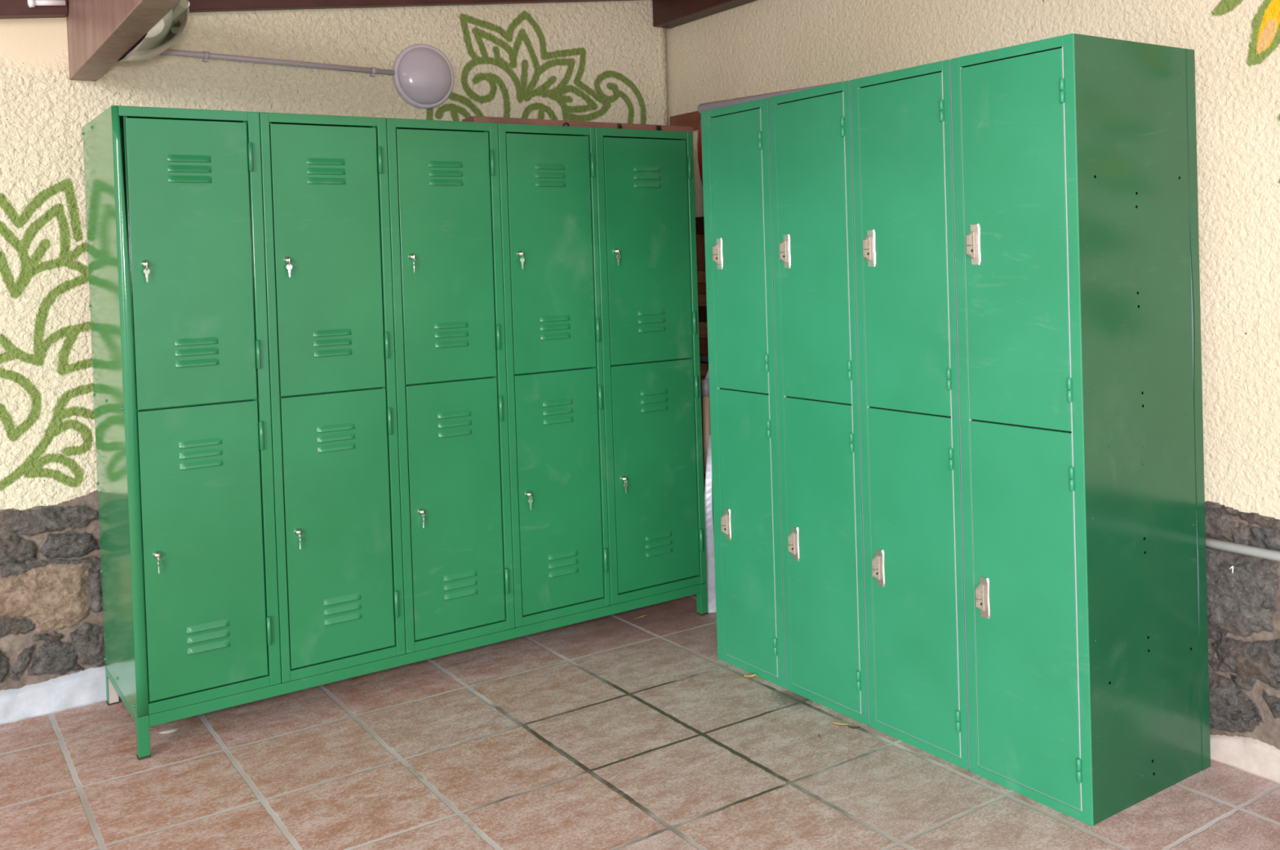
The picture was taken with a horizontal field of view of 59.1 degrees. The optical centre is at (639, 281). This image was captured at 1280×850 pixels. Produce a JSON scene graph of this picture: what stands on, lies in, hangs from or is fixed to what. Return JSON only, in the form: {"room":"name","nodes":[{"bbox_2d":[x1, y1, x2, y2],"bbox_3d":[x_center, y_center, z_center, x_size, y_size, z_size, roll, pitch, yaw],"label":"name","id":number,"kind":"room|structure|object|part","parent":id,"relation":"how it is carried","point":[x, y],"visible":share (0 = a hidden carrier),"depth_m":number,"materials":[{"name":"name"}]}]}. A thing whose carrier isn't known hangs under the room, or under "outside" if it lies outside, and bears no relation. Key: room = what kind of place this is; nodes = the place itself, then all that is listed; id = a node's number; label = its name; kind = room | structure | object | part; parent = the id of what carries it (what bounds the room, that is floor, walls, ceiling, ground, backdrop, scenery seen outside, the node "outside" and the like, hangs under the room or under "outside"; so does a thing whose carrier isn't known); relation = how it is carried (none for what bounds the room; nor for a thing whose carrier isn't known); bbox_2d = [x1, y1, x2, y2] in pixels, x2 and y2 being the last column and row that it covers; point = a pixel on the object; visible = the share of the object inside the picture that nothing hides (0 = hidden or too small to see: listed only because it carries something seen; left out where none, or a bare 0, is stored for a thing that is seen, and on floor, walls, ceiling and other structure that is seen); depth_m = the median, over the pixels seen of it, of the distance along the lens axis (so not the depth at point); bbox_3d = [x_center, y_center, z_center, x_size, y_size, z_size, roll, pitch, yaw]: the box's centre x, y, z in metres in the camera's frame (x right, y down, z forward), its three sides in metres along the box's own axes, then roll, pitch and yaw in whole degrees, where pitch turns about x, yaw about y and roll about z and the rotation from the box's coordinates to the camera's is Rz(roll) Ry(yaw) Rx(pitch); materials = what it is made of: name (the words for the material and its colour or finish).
{"room":"changing room","nodes":[
{"label":"changing room","id":0,"kind":"room"},
{"bbox_2d":[0,488,105,690],"bbox_3d":[-1.953,0.971,3.466,5.000,0.700,0.233,-3,1,-34],"label":"stone wall","id":1,"kind":"structure","parent":0,"point":[51,624],"depth_m":3.44,"materials":[{"name":"grey stone"}]},
{"bbox_2d":[0,665,119,724],"bbox_3d":[-1.912,1.264,3.407,4.980,0.114,0.095,-3,1,-34],"label":"baseboard","id":2,"kind":"structure","parent":1,"relation":"attached to","point":[87,686],"depth_m":3.44,"materials":[{"name":"white paint"}]},
{"bbox_2d":[117,8,172,61],"bbox_3d":[-1.339,-0.728,3.059,0.080,0.212,0.570,-3,1,-34],"label":"lampshade","id":3,"kind":"object","parent":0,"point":[145,48],"depth_m":3.00,"materials":[{"name":"white glass"}]},
{"bbox_2d":[0,0,667,510],"bbox_3d":[-2.027,-0.628,3.469,5.000,2.700,0.253,-3,1,-34],"label":"wall","id":4,"kind":"structure","parent":0,"point":[585,61],"depth_m":3.69,"materials":[{"name":"beige paint"}]},
{"bbox_2d":[0,0,68,18],"bbox_3d":[-2.606,-0.755,2.911,2.028,0.444,0.075,-3,1,-34],"label":"trim","id":5,"kind":"structure","parent":4,"relation":"attached to","point":[9,9],"depth_m":3.39,"materials":[{"name":"brown wood"}]},
{"bbox_2d":[27,0,65,7],"bbox_3d":[-1.789,-0.837,3.401,0.102,0.033,0.028,-3,1,-34],"label":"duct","id":6,"kind":"object","parent":4,"relation":"attached to","point":[31,3],"visible":1,"depth_m":3.39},
{"bbox_2d":[66,0,181,81],"bbox_3d":[-0.842,-0.757,2.173,0.077,0.259,3.255,-3,1,-34],"label":"beam","id":7,"kind":"structure","parent":4,"relation":"attached to","point":[100,33],"depth_m":3.03,"materials":[{"name":"brown wood"}]},
{"bbox_2d":[117,0,190,61],"bbox_3d":[-1.320,-0.728,3.072,0.125,0.230,0.600,-3,1,-34],"label":"light","id":8,"kind":"object","parent":4,"relation":"attached to","point":[168,29],"visible":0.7,"depth_m":3.06,"materials":[{"name":"white"}]},
{"bbox_2d":[160,48,394,76],"bbox_3d":[-1.287,-0.739,3.795,0.960,0.048,0.030,-3,1,-34],"label":"conduit","id":9,"kind":"object","parent":4,"relation":"attached to","point":[206,55],"visible":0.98,"depth_m":3.82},
{"bbox_2d":[189,0,631,12],"bbox_3d":[-0.803,-1.077,4.130,2.188,0.406,0.060,-3,1,-34],"label":"trim","id":10,"kind":"structure","parent":4,"relation":"attached to","point":[196,6],"depth_m":3.91,"materials":[{"name":"brown wood"}]},
{"bbox_2d":[392,44,453,108],"bbox_3d":[-0.781,-0.750,4.117,0.236,0.236,0.068,-3,1,-34],"label":"lamp","id":11,"kind":"object","parent":4,"relation":"attached to","point":[423,77],"visible":1,"depth_m":4.09,"materials":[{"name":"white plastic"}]},
{"bbox_2d":[0,594,1279,849],"bbox_3d":[-1.567,1.487,-2.626,11.620,0.120,10.900,-3,1,-34],"label":"floor","id":12,"kind":"structure","parent":0,"point":[619,731],"depth_m":2.93,"materials":[{"name":"tile"}]},
{"bbox_2d":[158,727,179,733],"bbox_3d":[-1.367,1.304,3.274,0.061,0.004,0.027,-3,1,-34],"label":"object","id":13,"kind":"object","parent":12,"relation":"on","point":[171,730],"visible":1,"depth_m":3.27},
{"bbox_2d":[105,582,708,759],"bbox_3d":[-0.705,1.215,3.846,1.965,0.116,0.515,-3,1,-34],"label":"stand","id":14,"kind":"object","parent":12,"relation":"on","point":[143,723],"visible":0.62,"depth_m":3.48,"materials":[{"name":"green metal"}]},
{"bbox_3d":[-1.639,1.249,3.502,0.030,0.110,0.029,-3,1,-34],"label":"leg","id":15,"kind":"part","parent":14,"relation":"part of","materials":[{"name":"green metal"}]},
{"bbox_3d":[-1.506,1.205,3.300,0.026,0.024,0.453,-3,1,-34],"label":"rail","id":16,"kind":"part","parent":14,"relation":"part of","materials":[{"name":"green metal"}]},
{"bbox_3d":[-1.367,1.248,3.102,0.030,0.110,0.029,-3,1,-34],"label":"leg","id":17,"kind":"part","parent":14,"relation":"part of","materials":[{"name":"green metal"}]},
{"bbox_2d":[81,105,281,717],"bbox_3d":[-1.379,0.351,3.378,0.397,1.668,0.532,-3,1,-34],"label":"locker","id":18,"kind":"object","parent":14,"relation":"on","point":[180,365],"visible":1,"depth_m":3.18,"materials":[{"name":"green metal"}]},
{"bbox_2d":[143,268,150,282],"bbox_3d":[-1.348,-0.020,3.084,0.010,0.049,0.015,-2,1,11],"label":"key","id":19,"kind":"object","parent":18,"relation":"hanging from","point":[146,271],"visible":1,"depth_m":3.08,"materials":[{"name":"silver metal"}]},
{"bbox_3d":[-1.257,-0.052,3.173,0.322,0.798,0.012,-3,1,-34],"label":"door","id":20,"kind":"part","parent":18,"relation":"part of","materials":[{"name":"green metal"}]},
{"bbox_3d":[-1.231,0.751,3.188,0.322,0.800,0.012,-3,1,-34],"label":"door","id":21,"kind":"part","parent":18,"relation":"part of","materials":[{"name":"green metal"}]},
{"bbox_2d":[259,111,405,682],"bbox_3d":[-1.055,0.337,3.599,0.384,1.668,0.532,-3,1,-34],"label":"locker","id":22,"kind":"object","parent":14,"relation":"on","point":[331,331],"visible":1,"depth_m":3.39,"materials":[{"name":"green metal"}]},
{"bbox_2d":[286,262,292,276],"bbox_3d":[-1.026,-0.035,3.304,0.015,0.049,0.011,-2,1,7],"label":"key","id":23,"kind":"object","parent":22,"relation":"hanging from","point":[289,267],"visible":1,"depth_m":3.30,"materials":[{"name":"silver metal"}]},
{"bbox_3d":[-0.935,-0.067,3.392,0.322,0.798,0.012,-3,1,-34],"label":"door","id":24,"kind":"part","parent":22,"relation":"part of","materials":[{"name":"green metal"}]},
{"bbox_3d":[-0.909,0.736,3.408,0.322,0.800,0.012,-3,1,-34],"label":"door","id":25,"kind":"part","parent":22,"relation":"part of","materials":[{"name":"green metal"}]},
{"bbox_2d":[386,117,515,653],"bbox_3d":[-0.737,0.322,3.816,0.382,1.668,0.532,-3,1,-34],"label":"locker","id":26,"kind":"object","parent":14,"relation":"on","point":[444,193],"visible":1,"depth_m":3.61,"materials":[{"name":"green metal"}]},
{"bbox_3d":[-0.616,-0.081,3.609,0.316,0.798,0.012,-3,1,-34],"label":"door","id":27,"kind":"part","parent":26,"relation":"part of","materials":[{"name":"green metal"}]},
{"bbox_3d":[-0.590,0.722,3.625,0.316,0.800,0.012,-3,1,-34],"label":"door","id":28,"kind":"part","parent":26,"relation":"part of","materials":[{"name":"green metal"}]},
{"bbox_2d":[497,123,610,627],"bbox_3d":[-0.423,0.308,4.029,0.374,1.668,0.532,-3,1,-34],"label":"locker","id":29,"kind":"object","parent":14,"relation":"on","point":[548,200],"visible":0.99,"depth_m":3.82,"materials":[{"name":"green metal"}]},
{"bbox_2d":[520,254,524,269],"bbox_3d":[-0.390,-0.064,3.737,0.011,0.049,0.015,-2,1,16],"label":"key","id":30,"kind":"object","parent":29,"relation":"hanging from","point":[522,260],"visible":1,"depth_m":3.74,"materials":[{"name":"silver metal"}]},
{"bbox_2d":[528,496,533,510],"bbox_3d":[-0.364,0.737,3.753,0.011,0.049,0.015,-2,1,15],"label":"key","id":31,"kind":"object","parent":29,"relation":"hanging from","point":[530,500],"visible":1,"depth_m":3.75,"materials":[{"name":"silver metal"}]},
{"bbox_3d":[-0.299,-0.096,3.825,0.319,0.798,0.012,-3,1,-34],"label":"door","id":32,"kind":"part","parent":29,"relation":"part of","materials":[{"name":"green metal"}]},
{"bbox_3d":[-0.274,0.707,3.840,0.319,0.800,0.012,-3,1,-34],"label":"door","id":33,"kind":"part","parent":29,"relation":"part of","materials":[{"name":"green metal"}]},
{"bbox_2d":[595,127,706,604],"bbox_3d":[-0.093,0.293,4.255,0.423,1.668,0.532,-3,1,-34],"label":"locker","id":34,"kind":"object","parent":14,"relation":"on","point":[646,182],"visible":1,"depth_m":4.05,"materials":[{"name":"green metal"}]},
{"bbox_2d":[462,115,693,132],"bbox_3d":[-0.193,-0.546,3.979,0.895,0.025,0.115,-3,1,-34],"label":"plank","id":35,"kind":"object","parent":34,"relation":"on","point":[474,118],"visible":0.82,"depth_m":3.92,"materials":[{"name":"brown wood"}]},
{"bbox_2d":[616,252,620,265],"bbox_3d":[-0.075,-0.078,3.951,0.011,0.049,0.015,-1,1,18],"label":"key","id":36,"kind":"object","parent":34,"relation":"hanging from","point":[618,256],"visible":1,"depth_m":3.95,"materials":[{"name":"silver metal"}]},
{"bbox_2d":[623,480,627,493],"bbox_3d":[-0.050,0.723,3.967,0.011,0.049,0.015,-1,1,18],"label":"key","id":37,"kind":"object","parent":34,"relation":"hanging from","point":[625,485],"visible":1,"depth_m":3.97,"materials":[{"name":"silver metal"}]},
{"bbox_3d":[0.031,-0.111,4.050,0.358,0.798,0.012,-3,1,-34],"label":"door","id":38,"kind":"part","parent":34,"relation":"part of","materials":[{"name":"green metal"}]},
{"bbox_3d":[0.057,0.692,4.065,0.358,0.800,0.012,-3,1,-34],"label":"door","id":39,"kind":"part","parent":34,"relation":"part of","materials":[{"name":"green metal"}]},
{"bbox_3d":[0.230,1.175,4.190,0.030,0.110,0.029,-3,1,-34],"label":"leg","id":40,"kind":"part","parent":14,"relation":"part of","materials":[{"name":"green metal"}]},
{"bbox_2d":[695,216,714,537],"bbox_3d":[0.315,0.482,4.538,0.024,1.488,0.500,-3,1,-34],"label":"wood panel","id":41,"kind":"object","parent":12,"relation":"on","point":[700,223],"visible":0.02,"depth_m":4.58,"materials":[{"name":"brown wood"}]},
{"bbox_2d":[701,368,711,479],"bbox_3d":[0.273,0.765,4.298,0.058,0.931,0.035,-2,1,12],"label":"tool","id":42,"kind":"object","parent":12,"relation":"on","point":[704,382],"visible":0.49,"depth_m":4.29,"materials":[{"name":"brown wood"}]},
{"bbox_3d":[0.255,0.583,4.298,0.031,0.300,0.032,-3,1,-34],"label":"handle","id":43,"kind":"part","parent":42,"relation":"part of","materials":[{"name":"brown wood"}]},
{"bbox_2d":[704,435,715,613],"bbox_3d":[0.259,0.904,4.207,0.048,0.660,0.025,-2,1,-8],"label":"metal strip","id":44,"kind":"object","parent":12,"relation":"on","point":[709,539],"visible":0.8,"depth_m":4.21,"materials":[{"name":"silver metal"}]},
{"bbox_2d":[700,97,786,688],"bbox_3d":[0.515,0.336,3.697,0.509,1.800,0.338,-3,1,-34],"label":"locker","id":45,"kind":"object","parent":12,"relation":"on","point":[735,138],"visible":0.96,"depth_m":3.56,"materials":[{"name":"green metal"}]},
{"bbox_3d":[0.244,-0.087,3.630,0.017,0.068,0.014,-3,1,-34],"label":"latch pull","id":46,"kind":"part","parent":45,"relation":"part of","materials":[{"name":"silver metal"}]},
{"bbox_3d":[0.256,-0.088,3.630,0.003,0.101,0.028,-3,1,-34],"label":"latch plate","id":47,"kind":"part","parent":45,"relation":"part of","materials":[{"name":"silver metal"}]},
{"bbox_3d":[0.273,0.787,3.646,0.017,0.068,0.014,-3,1,-34],"label":"latch pull","id":48,"kind":"part","parent":45,"relation":"part of","materials":[{"name":"silver metal"}]},
{"bbox_3d":[0.284,0.786,3.647,0.003,0.101,0.028,-3,1,-34],"label":"latch plate","id":49,"kind":"part","parent":45,"relation":"part of","materials":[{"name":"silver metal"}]},
{"bbox_3d":[0.314,-0.091,3.557,0.011,0.873,0.253,-3,1,-34],"label":"door","id":50,"kind":"part","parent":45,"relation":"part of","materials":[{"name":"green metal"}]},
{"bbox_3d":[0.342,0.784,3.574,0.011,0.869,0.253,-3,1,-34],"label":"door","id":51,"kind":"part","parent":45,"relation":"part of","materials":[{"name":"green metal"}]},
{"bbox_2d":[743,674,758,678],"bbox_3d":[0.350,1.238,3.537,0.048,0.012,0.016,-2,1,-5],"label":"dry leaf","id":52,"kind":"object","parent":12,"relation":"on","point":[753,675],"visible":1,"depth_m":3.54,"materials":[{"name":"yellow plant"}]},
{"bbox_2d":[768,80,868,724],"bbox_3d":[0.706,0.335,3.411,0.509,1.800,0.345,-3,1,-34],"label":"locker","id":53,"kind":"object","parent":12,"relation":"on","point":[811,130],"visible":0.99,"depth_m":3.27,"materials":[{"name":"green metal"}]},
{"bbox_2d":[697,80,850,113],"bbox_3d":[0.444,-0.577,3.527,0.689,0.034,0.034,-1,2,44],"label":"tube","id":54,"kind":"object","parent":53,"relation":"on","point":[710,105],"visible":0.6,"depth_m":3.62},
{"bbox_3d":[0.426,-0.088,3.359,0.017,0.068,0.014,-3,1,-34],"label":"latch pull","id":55,"kind":"part","parent":53,"relation":"part of","materials":[{"name":"silver metal"}]},
{"bbox_3d":[0.437,-0.089,3.359,0.003,0.101,0.028,-3,1,-34],"label":"latch plate","id":56,"kind":"part","parent":53,"relation":"part of","materials":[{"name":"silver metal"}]},
{"bbox_3d":[0.454,0.786,3.376,0.017,0.068,0.014,-3,1,-34],"label":"latch pull","id":57,"kind":"part","parent":53,"relation":"part of","materials":[{"name":"silver metal"}]},
{"bbox_3d":[0.466,0.786,3.376,0.003,0.101,0.028,-3,1,-34],"label":"latch plate","id":58,"kind":"part","parent":53,"relation":"part of","materials":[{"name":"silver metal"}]},
{"bbox_3d":[0.504,-0.091,3.273,0.011,0.873,0.284,-3,1,-34],"label":"door","id":59,"kind":"part","parent":53,"relation":"part of","materials":[{"name":"green metal"}]},
{"bbox_3d":[0.532,0.783,3.291,0.011,0.869,0.284,-3,1,-34],"label":"door","id":60,"kind":"part","parent":53,"relation":"part of","materials":[{"name":"green metal"}]},
{"bbox_2d":[832,722,852,725],"bbox_3d":[0.568,1.241,3.159,0.056,0.006,0.012,-1,1,18],"label":"dry leaf","id":61,"kind":"object","parent":12,"relation":"on","point":[836,723],"visible":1,"depth_m":3.16,"materials":[{"name":"yellow plant"}]},
{"bbox_2d":[848,724,863,728],"bbox_3d":[0.600,1.240,3.138,0.043,0.008,0.016,-2,1,6],"label":"dry leaf","id":62,"kind":"object","parent":12,"relation":"on","point":[851,726],"visible":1,"depth_m":3.14,"materials":[{"name":"plant"}]},
{"bbox_2d":[850,59,969,770],"bbox_3d":[0.901,0.335,3.121,0.509,1.800,0.350,-3,1,-34],"label":"locker","id":63,"kind":"object","parent":12,"relation":"on","point":[902,120],"visible":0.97,"depth_m":2.98,"materials":[{"name":"green metal"}]},
{"bbox_3d":[0.619,-0.089,3.071,0.017,0.068,0.014,-3,1,-34],"label":"latch pull","id":64,"kind":"part","parent":63,"relation":"part of","materials":[{"name":"silver metal"}]},
{"bbox_3d":[0.630,-0.089,3.072,0.003,0.101,0.028,-3,1,-34],"label":"latch plate","id":65,"kind":"part","parent":63,"relation":"part of","materials":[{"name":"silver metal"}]},
{"bbox_3d":[0.647,0.786,3.088,0.017,0.068,0.014,-3,1,-34],"label":"latch pull","id":66,"kind":"part","parent":63,"relation":"part of","materials":[{"name":"silver metal"}]},
{"bbox_3d":[0.658,0.785,3.089,0.003,0.101,0.028,-3,1,-34],"label":"latch plate","id":67,"kind":"part","parent":63,"relation":"part of","materials":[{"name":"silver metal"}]},
{"bbox_3d":[0.698,-0.092,2.983,0.011,0.873,0.292,-3,1,-34],"label":"door","id":68,"kind":"part","parent":63,"relation":"part of","materials":[{"name":"green metal"}]},
{"bbox_3d":[0.727,0.782,3.000,0.011,0.869,0.292,-3,1,-34],"label":"door","id":69,"kind":"part","parent":63,"relation":"part of","materials":[{"name":"green metal"}]},
{"bbox_2d":[951,33,1210,826],"bbox_3d":[1.099,0.334,2.826,0.510,1.800,0.355,-3,1,-34],"label":"locker","id":70,"kind":"object","parent":12,"relation":"on","point":[1075,168],"visible":1,"depth_m":2.68,"materials":[{"name":"green metal"}]},
{"bbox_3d":[0.815,-0.089,2.778,0.017,0.068,0.014,-3,1,-34],"label":"latch pull","id":71,"kind":"part","parent":70,"relation":"part of","materials":[{"name":"silver metal"}]},
{"bbox_3d":[0.826,-0.090,2.779,0.003,0.101,0.028,-3,1,-34],"label":"latch plate","id":72,"kind":"part","parent":70,"relation":"part of","materials":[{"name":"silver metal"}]},
{"bbox_3d":[0.843,0.785,2.795,0.017,0.068,0.014,-3,1,-34],"label":"latch pull","id":73,"kind":"part","parent":70,"relation":"part of","materials":[{"name":"silver metal"}]},
{"bbox_3d":[0.854,0.784,2.796,0.003,0.101,0.028,-3,1,-34],"label":"latch plate","id":74,"kind":"part","parent":70,"relation":"part of","materials":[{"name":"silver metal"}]},
{"bbox_3d":[0.894,-0.093,2.691,0.011,0.873,0.290,-3,1,-34],"label":"door","id":75,"kind":"part","parent":70,"relation":"part of","materials":[{"name":"green metal"}]},
{"bbox_3d":[0.906,0.343,2.697,0.004,1.800,0.350,-3,1,-34],"label":"frame","id":76,"kind":"part","parent":70,"relation":"part of","materials":[{"name":"green metal"}]},
{"bbox_3d":[0.922,0.782,2.708,0.011,0.869,0.290,-3,1,-34],"label":"door","id":77,"kind":"part","parent":70,"relation":"part of","materials":[{"name":"green metal"}]},
{"bbox_3d":[1.190,0.333,2.678,0.449,1.798,0.002,-3,1,-34],"label":"panel","id":78,"kind":"part","parent":70,"relation":"part of","materials":[{"name":"green metal"}]},
{"bbox_2d":[665,0,1279,519],"bbox_3d":[1.720,-0.733,2.624,0.254,2.700,5.950,-3,1,-34],"label":"wall","id":79,"kind":"structure","parent":0,"point":[758,46],"depth_m":2.87,"materials":[{"name":"beige paint"}]},
{"bbox_2d":[669,111,701,130],"bbox_3d":[0.266,-0.655,4.549,0.026,0.073,0.467,-3,1,-34],"label":"batten","id":80,"kind":"object","parent":79,"relation":"attached to","point":[692,118],"visible":0.24,"depth_m":4.63,"materials":[{"name":"brown wood"}]},
{"bbox_2d":[697,119,702,185],"bbox_3d":[0.304,-0.506,4.382,0.162,0.320,0.155,-3,1,-34],"label":"canister","id":81,"kind":"object","parent":79,"relation":"attached to","point":[699,140],"visible":0.09,"depth_m":4.35,"materials":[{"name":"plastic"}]},
{"bbox_2d":[699,353,708,363],"bbox_3d":[0.344,0.311,4.408,0.038,0.038,0.550,-3,1,-34],"label":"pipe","id":82,"kind":"object","parent":79,"relation":"attached to","point":[704,358],"visible":0.02,"depth_m":4.51,"materials":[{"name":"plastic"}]},
{"bbox_2d":[652,0,756,28],"bbox_3d":[1.101,-1.151,3.225,0.090,0.168,3.636,-3,1,-34],"label":"trim","id":83,"kind":"structure","parent":79,"relation":"attached to","point":[668,14],"depth_m":4.54,"materials":[{"name":"brown wood"}]},
{"bbox_2d":[1204,500,1279,749],"bbox_3d":[1.739,0.867,2.633,0.233,0.700,5.950,-3,1,-34],"label":"stone wall","id":84,"kind":"structure","parent":0,"point":[1243,591],"depth_m":2.80,"materials":[{"name":"grey stone"}]},
{"bbox_2d":[1205,537,1279,561],"bbox_3d":[2.268,0.658,1.634,0.050,0.031,3.200,-3,1,-34],"label":"pipe","id":85,"kind":"object","parent":84,"relation":"attached to","point":[1224,545],"visible":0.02,"depth_m":2.77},
{"bbox_2d":[1209,734,1279,784],"bbox_3d":[1.789,1.169,2.455,0.089,0.100,5.600,-3,1,-34],"label":"baseboard","id":86,"kind":"structure","parent":84,"relation":"attached to","point":[1257,757],"depth_m":2.81,"materials":[{"name":"white paint"}]}
]}

